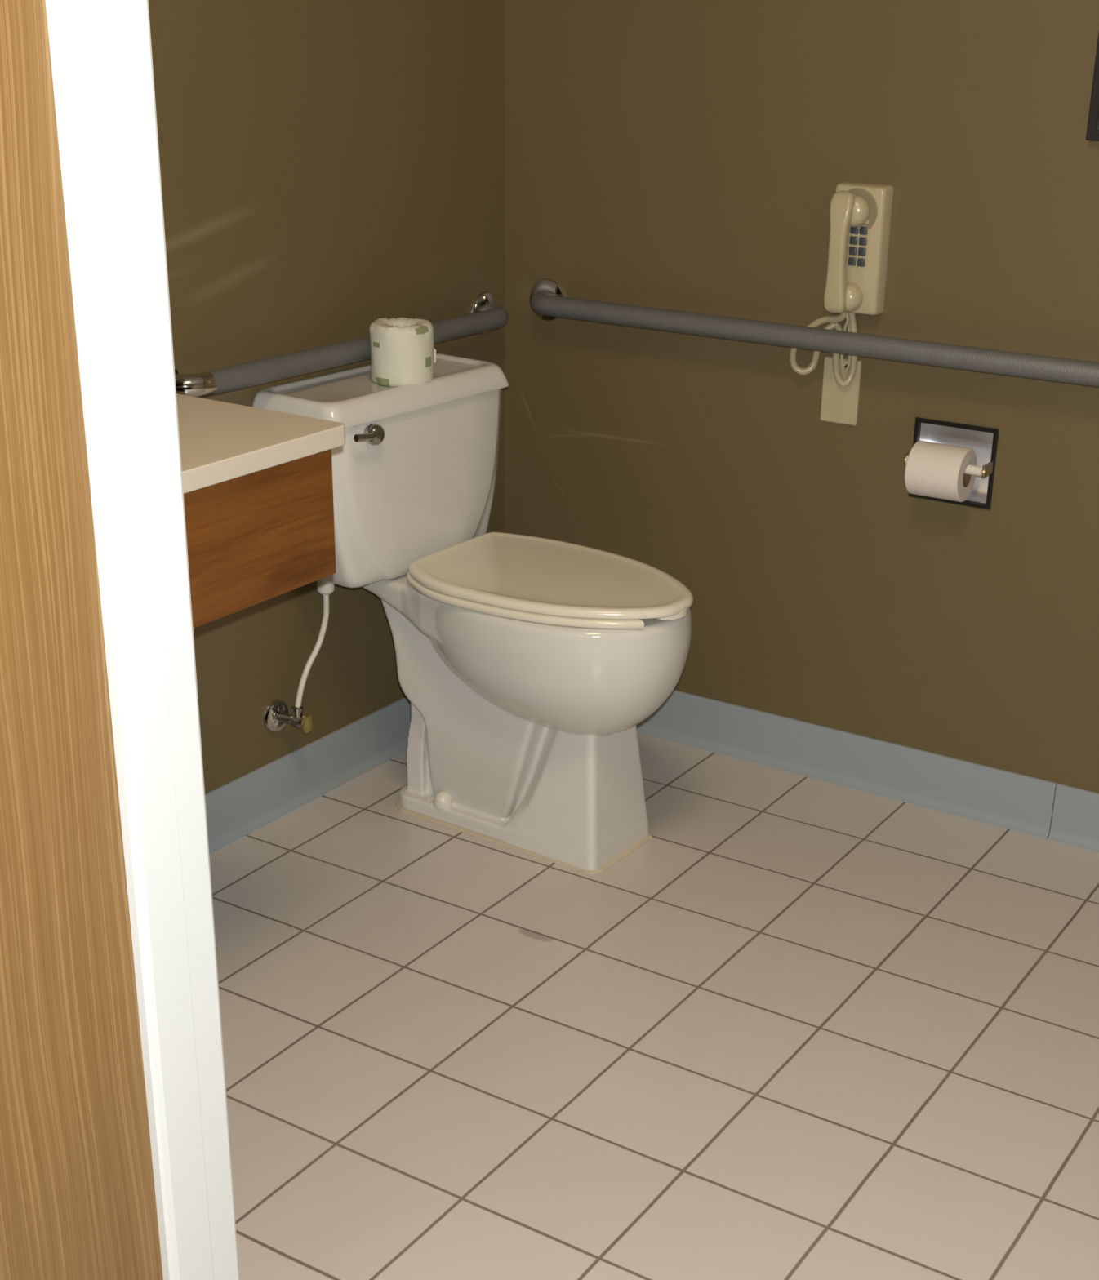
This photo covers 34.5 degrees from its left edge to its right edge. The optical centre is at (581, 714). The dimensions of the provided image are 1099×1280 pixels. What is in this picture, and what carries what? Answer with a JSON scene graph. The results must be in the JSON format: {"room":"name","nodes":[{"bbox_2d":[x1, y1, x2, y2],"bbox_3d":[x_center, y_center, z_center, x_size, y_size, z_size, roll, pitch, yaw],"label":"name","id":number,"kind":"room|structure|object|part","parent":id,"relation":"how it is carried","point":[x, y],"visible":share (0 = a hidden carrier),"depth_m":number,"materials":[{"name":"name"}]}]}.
{"room":"bathroom","nodes":[
{"label":"bathroom","id":0,"kind":"room"},
{"bbox_2d":[0,0,163,1279],"bbox_3d":[-1.086,-0.002,0.390,0.101,2.450,2.558,15,26,29],"label":"door","id":1,"kind":"structure","parent":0,"point":[77,1198],"depth_m":1.45,"materials":[{"name":"brown wood"}]},
{"bbox_2d":[45,0,239,1279],"bbox_3d":[-0.402,-0.238,1.446,0.115,2.100,0.090,15,26,29],"label":"door frame","id":2,"kind":"structure","parent":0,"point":[82,42],"depth_m":1.46,"materials":[{"name":"white paint"}]},
{"bbox_2d":[148,0,504,794],"bbox_3d":[-1.382,-0.509,1.599,0.120,2.450,4.450,15,26,30],"label":"wall","id":3,"kind":"structure","parent":0,"point":[330,169],"depth_m":2.98,"materials":[{"name":"brown paint"}]},
{"bbox_2d":[176,393,345,628],"bbox_3d":[-0.930,-0.108,1.857,0.547,0.197,1.488,15,26,29],"label":"vanity","id":4,"kind":"object","parent":3,"relation":"attached to","point":[258,486],"visible":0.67,"depth_m":2.19,"materials":[{"name":"wood"}]},
{"bbox_2d":[176,393,345,493],"bbox_3d":[-0.929,-0.186,1.824,0.547,0.026,1.488,15,26,29],"label":"countertop","id":5,"kind":"structure","parent":4,"relation":"on","point":[220,442],"depth_m":2.20,"materials":[{"name":"stone"}]},
{"bbox_2d":[263,579,334,733],"bbox_3d":[-0.489,-0.102,3.082,0.075,0.280,0.126,15,26,29],"label":"water supply valve","id":6,"kind":"object","parent":3,"relation":"attached to","point":[276,715],"visible":0.99,"depth_m":3.09,"materials":[{"name":"silver metal"}]},
{"bbox_3d":[-0.480,0.016,3.099,0.013,0.034,0.031,15,26,29],"label":"valve handle","id":7,"kind":"part","parent":6,"relation":"part of","materials":[{"name":"gold metal"}]},
{"bbox_2d":[204,696,410,854],"bbox_3d":[-1.331,0.582,2.034,0.016,0.104,4.300,15,26,30],"label":"baseboard","id":8,"kind":"structure","parent":3,"relation":"attached to","point":[245,805],"depth_m":3.21,"materials":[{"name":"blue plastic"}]},
{"bbox_2d":[173,291,508,397],"bbox_3d":[-0.386,-0.627,3.021,0.074,0.085,0.922,15,26,30],"label":"grab bar","id":9,"kind":"object","parent":3,"relation":"attached to","point":[486,316],"visible":0.71,"depth_m":2.89,"materials":[{"name":"grey metal"}]},
{"bbox_2d":[208,733,1098,1279],"bbox_3d":[-0.060,1.006,1.268,3.360,0.050,4.400,15,26,29],"label":"floor","id":10,"kind":"structure","parent":0,"point":[806,1028],"depth_m":2.51,"materials":[{"name":"tile"}]},
{"bbox_2d":[252,352,693,874],"bbox_3d":[-0.134,-0.160,3.019,0.708,0.770,0.485,16,27,31],"label":"toilet","id":11,"kind":"object","parent":10,"relation":"on","point":[528,667],"visible":0.99,"depth_m":2.97,"materials":[{"name":"white ceramic"}]},
{"bbox_3d":[-0.344,-0.446,2.842,0.020,0.019,0.059,16,27,31],"label":"lever","id":12,"kind":"part","parent":11,"relation":"part of","materials":[{"name":"silver metal"}]},
{"bbox_3d":[-0.336,-0.454,2.868,0.026,0.035,0.035,16,27,31],"label":"flush handle","id":13,"kind":"part","parent":11,"relation":"part of","materials":[{"name":"silver metal"}]},
{"bbox_3d":[-0.334,-0.556,3.011,0.194,0.039,0.458,16,27,33],"label":"tank lid","id":14,"kind":"part","parent":11,"relation":"part of","materials":[{"name":"white ceramic"}]},
{"bbox_2d":[368,316,435,386],"bbox_3d":[-0.303,-0.612,2.981,0.108,0.101,0.107,15,26,29],"label":"toilet roll","id":15,"kind":"object","parent":11,"relation":"on","point":[402,351],"visible":1,"depth_m":2.94,"materials":[{"name":"paper"}]},
{"bbox_3d":[-0.335,-0.409,3.080,0.182,0.292,0.462,16,27,33],"label":"tank","id":16,"kind":"part","parent":11,"relation":"part of","materials":[{"name":"white ceramic"}]},
{"bbox_3d":[-0.052,-0.215,2.954,0.461,0.013,0.334,16,27,31],"label":"seat","id":17,"kind":"part","parent":11,"relation":"part of","materials":[{"name":"beige plastic"}]},
{"bbox_3d":[-0.108,-0.015,3.076,0.628,0.451,0.343,16,27,31],"label":"bowl","id":18,"kind":"part","parent":11,"relation":"part of","materials":[{"name":"white ceramic"}]},
{"bbox_3d":[-0.038,-0.227,2.940,0.487,0.015,0.328,16,27,31],"label":"seat lid","id":19,"kind":"part","parent":11,"relation":"part of","materials":[{"name":"beige plastic"}]},
{"bbox_2d":[504,0,1098,825],"bbox_3d":[1.136,-0.870,2.581,3.450,2.450,0.120,15,26,29],"label":"wall","id":20,"kind":"structure","parent":0,"point":[691,156],"depth_m":3.11,"materials":[{"name":"brown paint"}]},
{"bbox_2d":[529,278,1098,386],"bbox_3d":[0.430,-0.643,3.033,1.299,0.080,0.074,15,26,29],"label":"grab bar","id":21,"kind":"object","parent":20,"relation":"attached to","point":[548,300],"visible":1,"depth_m":3.02,"materials":[{"name":"grey metal"}]},
{"bbox_2d":[819,355,861,426],"bbox_3d":[0.450,-0.565,3.093,0.070,0.114,0.007,15,26,29],"label":"wall plate","id":22,"kind":"object","parent":20,"relation":"attached to","point":[839,405],"visible":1,"depth_m":3.09,"materials":[{"name":"beige plastic"}]},
{"bbox_2d":[788,182,893,387],"bbox_3d":[0.424,-0.723,3.002,0.161,0.341,0.075,15,26,29],"label":"wall phone","id":23,"kind":"object","parent":20,"relation":"attached to","point":[860,213],"visible":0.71,"depth_m":2.96,"materials":[{"name":"beige plastic"}]},
{"bbox_3d":[0.418,-0.638,3.066,0.126,0.135,0.021,15,26,29],"label":"coiled cord","id":24,"kind":"part","parent":23,"relation":"part of","materials":[{"name":"beige plastic"}]},
{"bbox_3d":[0.456,-0.641,3.045,0.025,0.111,0.014,15,26,29],"label":"line cord","id":25,"kind":"part","parent":23,"relation":"part of","materials":[{"name":"beige plastic"}]},
{"bbox_2d":[845,282,862,311],"bbox_3d":[0.447,-0.703,2.987,0.048,0.048,0.029,15,26,29],"label":"mouthpiece","id":26,"kind":"object","parent":23,"relation":"on","point":[854,291],"depth_m":2.98,"materials":[{"name":"beige plastic"}]},
{"bbox_3d":[0.454,-0.785,2.964,0.054,0.068,0.002,15,26,29],"label":"keypad plate","id":27,"kind":"part","parent":23,"relation":"part of","materials":[{"name":"beige plastic"}]},
{"bbox_2d":[849,195,870,226],"bbox_3d":[0.449,-0.834,2.933,0.051,0.051,0.028,15,26,29],"label":"ear cup","id":28,"kind":"object","parent":23,"relation":"on","point":[860,205],"depth_m":2.92,"materials":[{"name":"beige plastic"}]},
{"bbox_2d":[635,689,1098,853],"bbox_3d":[1.144,0.252,2.940,3.100,0.104,0.016,15,26,29],"label":"baseboard","id":29,"kind":"structure","parent":20,"relation":"attached to","point":[1015,802],"depth_m":3.28,"materials":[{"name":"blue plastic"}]},
{"bbox_2d":[902,417,999,510],"bbox_3d":[0.634,-0.430,3.026,0.148,0.139,0.100,15,26,29],"label":"toilet paper holder","id":30,"kind":"object","parent":20,"relation":"attached to","point":[983,440],"visible":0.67,"depth_m":3.04,"materials":[{"name":"silver metal"}]},
{"bbox_3d":[0.562,-0.441,3.038,0.005,0.022,0.042,15,26,29],"label":"post","id":31,"kind":"part","parent":30,"relation":"part of","materials":[{"name":"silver metal"}]},
{"bbox_2d":[904,440,977,502],"bbox_3d":[0.607,-0.412,2.998,0.094,0.091,0.091,15,26,29],"label":"toilet paper roll","id":32,"kind":"object","parent":30,"relation":"on","point":[932,469],"visible":0.98,"depth_m":2.97,"materials":[{"name":"white paper"}]},
{"bbox_3d":[0.679,-0.411,2.970,0.005,0.022,0.042,15,26,29],"label":"post","id":33,"kind":"part","parent":30,"relation":"part of","materials":[{"name":"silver metal"}]},
{"bbox_2d":[1085,31,1098,141],"bbox_3d":[0.955,-1.082,2.531,0.409,0.520,0.017,15,26,29],"label":"picture frame","id":34,"kind":"object","parent":20,"relation":"attached to","point":[1092,129],"visible":1,"depth_m":2.70,"materials":[{"name":"black"}]}
]}

